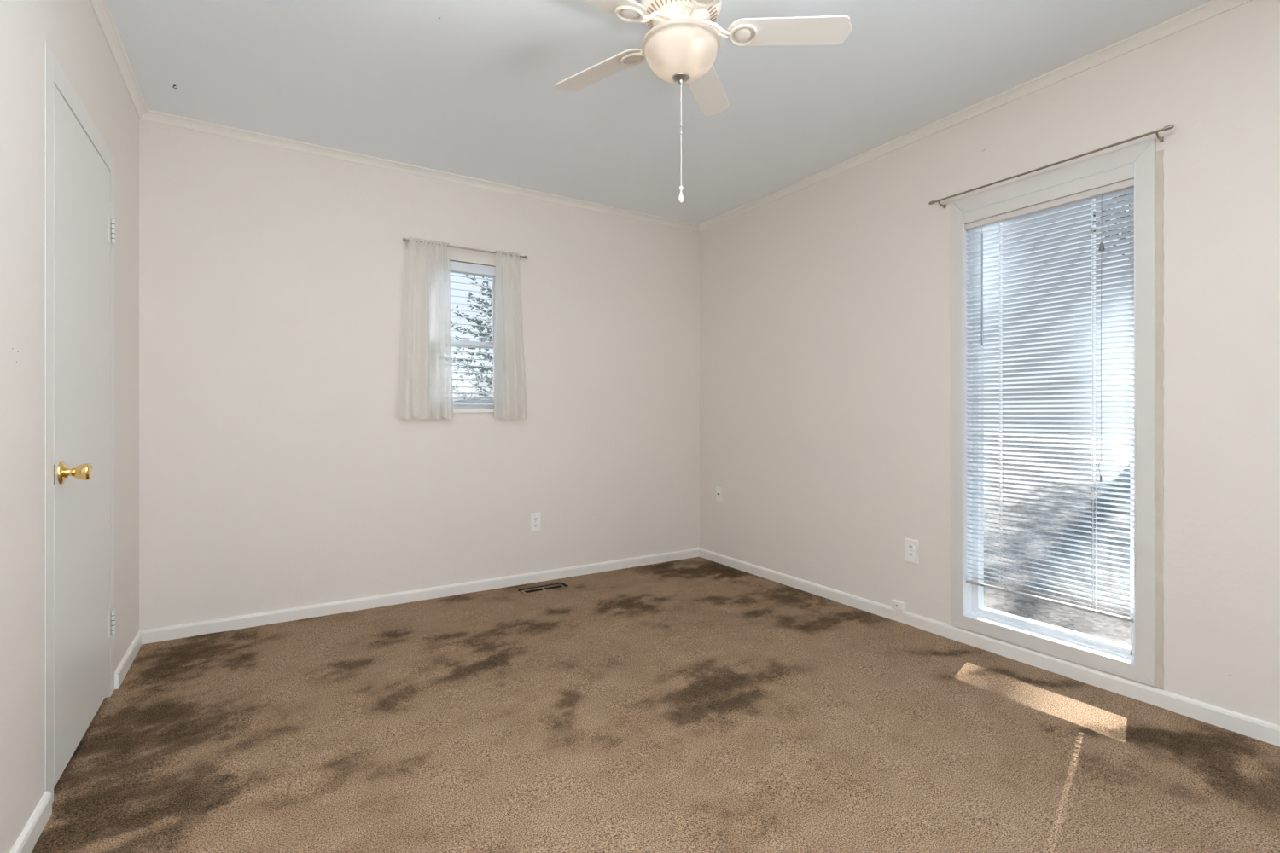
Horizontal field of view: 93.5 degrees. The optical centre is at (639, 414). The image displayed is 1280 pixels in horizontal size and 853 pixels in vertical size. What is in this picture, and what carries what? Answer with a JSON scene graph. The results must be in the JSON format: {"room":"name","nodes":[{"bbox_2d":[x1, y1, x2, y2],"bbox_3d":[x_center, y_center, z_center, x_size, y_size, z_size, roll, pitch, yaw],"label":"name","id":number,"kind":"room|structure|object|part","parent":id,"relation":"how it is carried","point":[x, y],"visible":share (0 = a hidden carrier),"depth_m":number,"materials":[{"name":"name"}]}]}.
{"room":"empty bedroom","nodes":[
{"label":"empty bedroom","id":0,"kind":"room"},
{"bbox_2d":[0,0,139,852],"bbox_3d":[-1.252,-0.120,0.956,0.142,2.540,4.148,0,0,-32],"label":"wall","id":1,"kind":"structure","parent":0,"point":[72,30],"depth_m":1.50,"materials":[{"name":"paint"}]},
{"bbox_2d":[10,791,52,852],"bbox_3d":[-0.858,1.019,0.467,0.013,0.062,2.620,0,0,-32],"label":"baseboard","id":2,"kind":"structure","parent":1,"relation":"attached to","point":[27,840],"depth_m":1.47,"materials":[{"name":"paint"}]},
{"bbox_2d":[45,40,114,803],"bbox_3d":[-1.780,0.035,1.935,0.002,2.030,0.850,0,0,-32],"label":"trim","id":3,"kind":"structure","parent":1,"relation":"attached to","point":[55,72],"depth_m":1.62,"materials":[{"name":"paint"}]},
{"bbox_2d":[53,83,115,787],"bbox_3d":[-1.778,0.058,1.957,0.102,1.920,0.740,0,0,-32],"label":"door","id":4,"kind":"structure","parent":1,"relation":"in","point":[84,229],"depth_m":1.85,"materials":[{"name":"paint"}]},
{"bbox_3d":[-1.623,0.164,1.695,0.014,0.065,0.065,0,0,-32],"label":"knob","id":5,"kind":"part","parent":4,"relation":"part of","materials":[{"name":"gold metal"}]},
{"bbox_3d":[-1.596,0.164,1.712,0.052,0.049,0.049,0,0,-32],"label":"knob","id":6,"kind":"part","parent":4,"relation":"part of","materials":[{"name":"gold metal"}]},
{"bbox_2d":[88,0,147,119],"bbox_3d":[-1.215,-1.371,1.062,0.036,0.038,4.008,0,0,-32],"label":"trim","id":7,"kind":"structure","parent":1,"relation":"attached to","point":[101,9],"depth_m":2.28,"materials":[{"name":"paint"}]},
{"bbox_2d":[114,631,142,689],"bbox_3d":[-2.140,1.019,2.522,0.013,0.062,0.525,0,0,-32],"label":"baseboard","id":8,"kind":"structure","parent":1,"relation":"attached to","point":[123,668],"depth_m":2.47,"materials":[{"name":"paint"}]},
{"bbox_2d":[139,119,699,630],"bbox_3d":[-0.963,-0.120,3.664,3.501,2.540,0.140,0,0,-32],"label":"wall","id":9,"kind":"structure","parent":0,"point":[280,468],"depth_m":3.25,"materials":[{"name":"paint"}]},
{"bbox_2d":[139,547,699,644],"bbox_3d":[-0.922,1.019,3.599,3.221,0.062,0.013,0,0,-32],"label":"baseboard","id":10,"kind":"structure","parent":9,"relation":"attached to","point":[150,636],"depth_m":3.30,"materials":[{"name":"paint"}]},
{"bbox_2d":[139,109,699,232],"bbox_3d":[-0.916,-1.371,3.590,3.221,0.038,0.036,0,0,-32],"label":"trim","id":11,"kind":"structure","parent":9,"relation":"attached to","point":[153,116],"depth_m":3.30,"materials":[{"name":"paint"}]},
{"bbox_2d":[402,238,527,259],"bbox_3d":[-1.009,-0.952,3.515,0.724,0.047,0.064,0,0,-32],"label":"curtain rod","id":12,"kind":"object","parent":9,"relation":"attached to","point":[404,239],"visible":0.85,"depth_m":3.49,"materials":[{"name":"silver metal"}]},
{"bbox_2d":[398,237,453,419],"bbox_3d":[-1.187,-0.476,3.368,0.301,1.004,0.070,0,0,-37],"label":"sheer curtain","id":13,"kind":"object","parent":12,"relation":"hanging from","point":[425,391],"visible":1,"depth_m":3.36,"materials":[{"name":"white fabric"}]},
{"bbox_2d":[494,250,527,418],"bbox_3d":[-0.766,-0.476,3.629,0.216,1.004,0.069,0,0,-37],"label":"sheer curtain","id":14,"kind":"object","parent":12,"relation":"hanging from","point":[510,399],"visible":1,"depth_m":3.62,"materials":[{"name":"white fabric"}]},
{"bbox_2d":[449,272,494,413],"bbox_3d":[-1.038,-0.456,3.595,0.469,0.889,0.127,0,0,-32],"label":"window","id":15,"kind":"structure","parent":9,"relation":"in","point":[456,409],"depth_m":3.63,"materials":[{"name":"white plastic"}]},
{"bbox_3d":[-1.062,-0.642,3.634,0.401,0.471,0.024,0,0,-32],"label":"sash","id":16,"kind":"part","parent":15,"relation":"part of","materials":[{"name":"white plastic"}]},
{"bbox_2d":[449,261,495,405],"bbox_3d":[-1.024,-0.475,3.571,0.433,0.837,0.048,0,0,-32],"label":"window blind","id":17,"kind":"object","parent":15,"relation":"attached to","point":[456,267],"visible":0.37,"depth_m":3.58,"materials":[{"name":"white plastic"}]},
{"bbox_3d":[-1.025,-0.080,3.573,0.433,0.046,0.040,0,0,-32],"label":"rail","id":18,"kind":"part","parent":17,"relation":"part of","materials":[{"name":"white plastic"}]},
{"bbox_3d":[-0.917,-0.453,3.640,0.001,0.775,0.043,0,0,-32],"label":"ladder cord","id":19,"kind":"part","parent":17,"relation":"part of","materials":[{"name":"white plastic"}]},
{"bbox_3d":[-1.049,-0.250,3.611,0.401,0.386,0.024,0,0,-32],"label":"sash","id":20,"kind":"part","parent":15,"relation":"part of","materials":[{"name":"white plastic"}]},
{"bbox_3d":[-1.022,-0.024,3.570,0.469,0.025,0.067,0,0,-32],"label":"sill","id":21,"kind":"part","parent":15,"relation":"part of","materials":[{"name":"paint"}]},
{"bbox_3d":[-1.056,-0.468,3.623,0.445,0.865,0.060,0,0,-32],"label":"frame","id":22,"kind":"part","parent":15,"relation":"part of","materials":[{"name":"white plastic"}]},
{"bbox_2d":[529,512,541,531],"bbox_3d":[-0.654,0.674,3.768,0.070,0.115,0.009,0,0,-32],"label":"wall outlet","id":23,"kind":"object","parent":9,"relation":"attached to","point":[535,518],"visible":1,"depth_m":3.77,"materials":[{"name":"white plastic"}]},
{"bbox_2d":[31,557,1279,852],"bbox_3d":[0.159,1.050,1.867,3.321,0.004,4.198,0,0,-32],"label":"floor","id":24,"kind":"structure","parent":0,"point":[696,705],"depth_m":1.91,"materials":[{"name":"carpet"}]},
{"bbox_2d":[517,582,568,593],"bbox_3d":[-0.585,1.102,3.648,0.300,0.100,0.100,0,0,-32],"label":"floor vent","id":25,"kind":"object","parent":24,"relation":"in","point":[560,584],"visible":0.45,"depth_m":3.69,"materials":[{"name":"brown metal"}]},
{"bbox_2d":[105,0,1212,225],"bbox_3d":[0.136,-1.440,1.905,3.501,0.100,4.288,0,0,-32],"label":"ceiling","id":26,"kind":"structure","parent":0,"point":[471,90],"depth_m":2.48,"materials":[{"name":"paint"}]},
{"bbox_2d":[555,0,851,203],"bbox_3d":[0.101,-1.030,1.874,0.986,0.721,1.014,0,0,-32],"label":"ceiling fan","id":27,"kind":"object","parent":26,"relation":"hanging from","point":[682,44],"visible":1,"depth_m":1.87,"materials":[{"name":"wood"}]},
{"bbox_3d":[-0.137,-1.203,2.109,0.387,0.025,0.107,0,0,38],"label":"blade","id":28,"kind":"part","parent":27,"relation":"part of","materials":[{"name":"laminate"}]},
{"bbox_3d":[-0.151,-1.203,1.711,0.387,0.025,0.107,0,0,-34],"label":"blade","id":29,"kind":"part","parent":27,"relation":"part of","materials":[{"name":"laminate"}]},
{"bbox_3d":[0.020,-1.208,1.994,0.191,0.054,0.082,0,0,32],"label":"blade arm","id":30,"kind":"part","parent":27,"relation":"part of","materials":[{"name":"metal"}]},
{"bbox_3d":[0.010,-1.208,1.819,0.191,0.054,0.083,0,0,-32],"label":"blade arm","id":31,"kind":"part","parent":27,"relation":"part of","materials":[{"name":"metal"}]},
{"bbox_3d":[0.130,-0.878,1.900,0.003,0.327,0.003,0,0,-9],"label":"pull chain","id":32,"kind":"part","parent":27,"relation":"part of","materials":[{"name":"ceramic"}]},
{"bbox_3d":[0.130,-1.117,1.900,0.249,0.108,0.249,0,0,-32],"label":"lamp shade","id":33,"kind":"part","parent":27,"relation":"part of","materials":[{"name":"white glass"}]},
{"bbox_3d":[0.163,-1.208,1.759,0.082,0.054,0.191,0,0,-22],"label":"blade arm","id":34,"kind":"part","parent":27,"relation":"part of","materials":[{"name":"metal"}]},
{"bbox_3d":[0.223,-1.203,1.574,0.107,0.025,0.387,0,0,-16],"label":"blade","id":35,"kind":"part","parent":27,"relation":"part of","materials":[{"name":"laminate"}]},
{"bbox_3d":[0.246,-1.203,2.218,0.107,0.025,0.387,0,0,20],"label":"blade","id":36,"kind":"part","parent":27,"relation":"part of","materials":[{"name":"laminate"}]},
{"bbox_3d":[0.274,-1.208,1.888,0.191,0.054,0.082,0,0,-4],"label":"blade arm","id":37,"kind":"part","parent":27,"relation":"part of","materials":[{"name":"metal"}]},
{"bbox_3d":[0.468,-1.203,1.887,0.387,0.025,0.107,0,0,2],"label":"blade","id":38,"kind":"part","parent":27,"relation":"part of","materials":[{"name":"laminate"}]},
{"bbox_2d":[699,0,1279,726],"bbox_3d":[1.598,-0.120,2.735,0.142,2.540,4.148,0,0,-32],"label":"wall","id":39,"kind":"structure","parent":0,"point":[825,305],"depth_m":2.85,"materials":[{"name":"paint"}]},
{"bbox_2d":[715,486,721,501],"bbox_3d":[0.559,0.563,4.260,0.008,0.102,0.060,0,0,-32],"label":"phone jack plate","id":40,"kind":"object","parent":39,"relation":"attached to","point":[718,490],"visible":1,"depth_m":4.26,"materials":[{"name":"white plastic"}]},
{"bbox_2d":[905,538,918,564],"bbox_3d":[1.350,0.679,2.993,0.009,0.115,0.070,0,0,-32],"label":"wall outlet","id":41,"kind":"object","parent":39,"relation":"attached to","point":[911,546],"visible":1,"depth_m":2.99,"materials":[{"name":"white plastic"}]},
{"bbox_2d":[907,544,913,550],"bbox_3d":[1.347,0.659,2.991,0.004,0.025,0.033,0,0,-32],"label":"socket","id":42,"kind":"object","parent":41,"relation":"attached to","point":[910,547],"depth_m":2.99,"materials":[{"name":"white plastic"}]},
{"bbox_2d":[907,552,913,558],"bbox_3d":[1.347,0.699,2.991,0.004,0.025,0.033,0,0,-32],"label":"socket","id":43,"kind":"object","parent":41,"relation":"attached to","point":[910,555],"depth_m":2.99,"materials":[{"name":"white plastic"}]},
{"bbox_2d":[698,0,1251,232],"bbox_3d":[1.487,-1.371,2.748,0.036,0.038,4.008,0,0,-32],"label":"trim","id":44,"kind":"structure","parent":39,"relation":"attached to","point":[1213,8],"depth_m":2.56,"materials":[{"name":"paint"}]},
{"bbox_2d":[698,548,1279,746],"bbox_3d":[1.500,1.019,2.748,0.013,0.062,3.995,0,0,-32],"label":"baseboard","id":45,"kind":"structure","parent":39,"relation":"attached to","point":[1253,728],"depth_m":2.47,"materials":[{"name":"paint"}]},
{"bbox_2d":[890,599,905,611],"bbox_3d":[1.306,0.966,3.045,0.028,0.042,0.066,0,0,-32],"label":"box","id":46,"kind":"object","parent":45,"relation":"on","point":[895,604],"visible":1,"depth_m":3.03,"materials":[{"name":"white plastic"}]},
{"bbox_2d":[928,124,1174,208],"bbox_3d":[1.635,-0.996,2.490,0.057,0.034,0.907,0,0,-32],"label":"curtain rod","id":47,"kind":"object","parent":39,"relation":"attached to","point":[1170,126],"visible":1,"depth_m":2.37,"materials":[{"name":"silver metal"}]},
{"bbox_2d":[950,138,1156,686],"bbox_3d":[1.719,-0.007,2.531,0.152,1.981,0.760,0,0,-32],"label":"window","id":48,"kind":"structure","parent":39,"relation":"in","point":[1136,662],"depth_m":2.42,"materials":[{"name":"paint"}]},
{"bbox_2d":[965,178,1134,622],"bbox_3d":[1.668,-0.051,2.500,0.050,1.650,0.634,0,0,-32],"label":"window blind","id":49,"kind":"object","parent":48,"relation":"attached to","point":[1125,187],"visible":0.96,"depth_m":2.48,"materials":[{"name":"white plastic"}]},
{"bbox_3d":[1.587,-0.043,2.647,0.029,1.615,0.005,0,0,-32],"label":"ladder cord","id":50,"kind":"part","parent":49,"relation":"part of","materials":[{"name":"white fabric"}]},
{"bbox_3d":[1.676,0.768,2.505,0.022,0.011,0.634,0,0,-32],"label":"rail","id":51,"kind":"part","parent":49,"relation":"part of","materials":[{"name":"grey plastic"}]},
{"bbox_3d":[1.773,-0.043,2.350,0.029,1.615,0.005,0,0,-32],"label":"ladder cord","id":52,"kind":"part","parent":49,"relation":"part of","materials":[{"name":"white fabric"}]},
{"bbox_3d":[1.771,-0.305,2.311,0.016,1.091,0.009,0,0,2],"label":"lift cord","id":53,"kind":"part","parent":49,"relation":"part of","materials":[{"name":"white fabric"}]},
{"bbox_2d":[1155,149,1163,689],"bbox_3d":[1.870,0.018,2.163,0.004,1.936,0.023,0,0,-32],"label":"trim","id":54,"kind":"structure","parent":39,"relation":"attached to","point":[1159,154],"depth_m":2.16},
{"label":"outside","id":55,"kind":"structure","parent":0,"visible":0},
{"bbox_2d":[983,430,1130,645],"bbox_3d":[1.594,1.330,6.889,90.000,0.001,90.000,0,0,-32],"label":"ground","id":56,"kind":"structure","parent":55,"point":[1108,628],"depth_m":6.19,"materials":[{"name":"stone"},{"name":"gravel"}]},
{"bbox_2d":[450,274,493,400],"bbox_3d":[-2.193,-1.870,10.959,3.700,6.400,3.880,0,0,-32],"label":"spruce tree","id":57,"kind":"object","parent":56,"relation":"on","point":[486,304],"visible":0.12,"depth_m":10.99,"materials":[{"name":"green plant"}]},
{"bbox_2d":[452,376,493,400],"bbox_3d":[-8.044,0.030,18.555,16.800,2.600,6.800,0,0,-32],"label":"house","id":58,"kind":"structure","parent":56,"relation":"on","point":[457,382],"depth_m":18.42,"materials":[{"name":"white"}]},
{"bbox_2d":[1091,193,1130,259],"bbox_3d":[15.903,-7.306,19.360,2.582,17.293,2.635,0,0,-32],"label":"shade tree","id":59,"kind":"object","parent":56,"relation":"on","point":[1094,215],"visible":0.02,"depth_m":19.64,"materials":[{"name":"green plant"}]}
]}

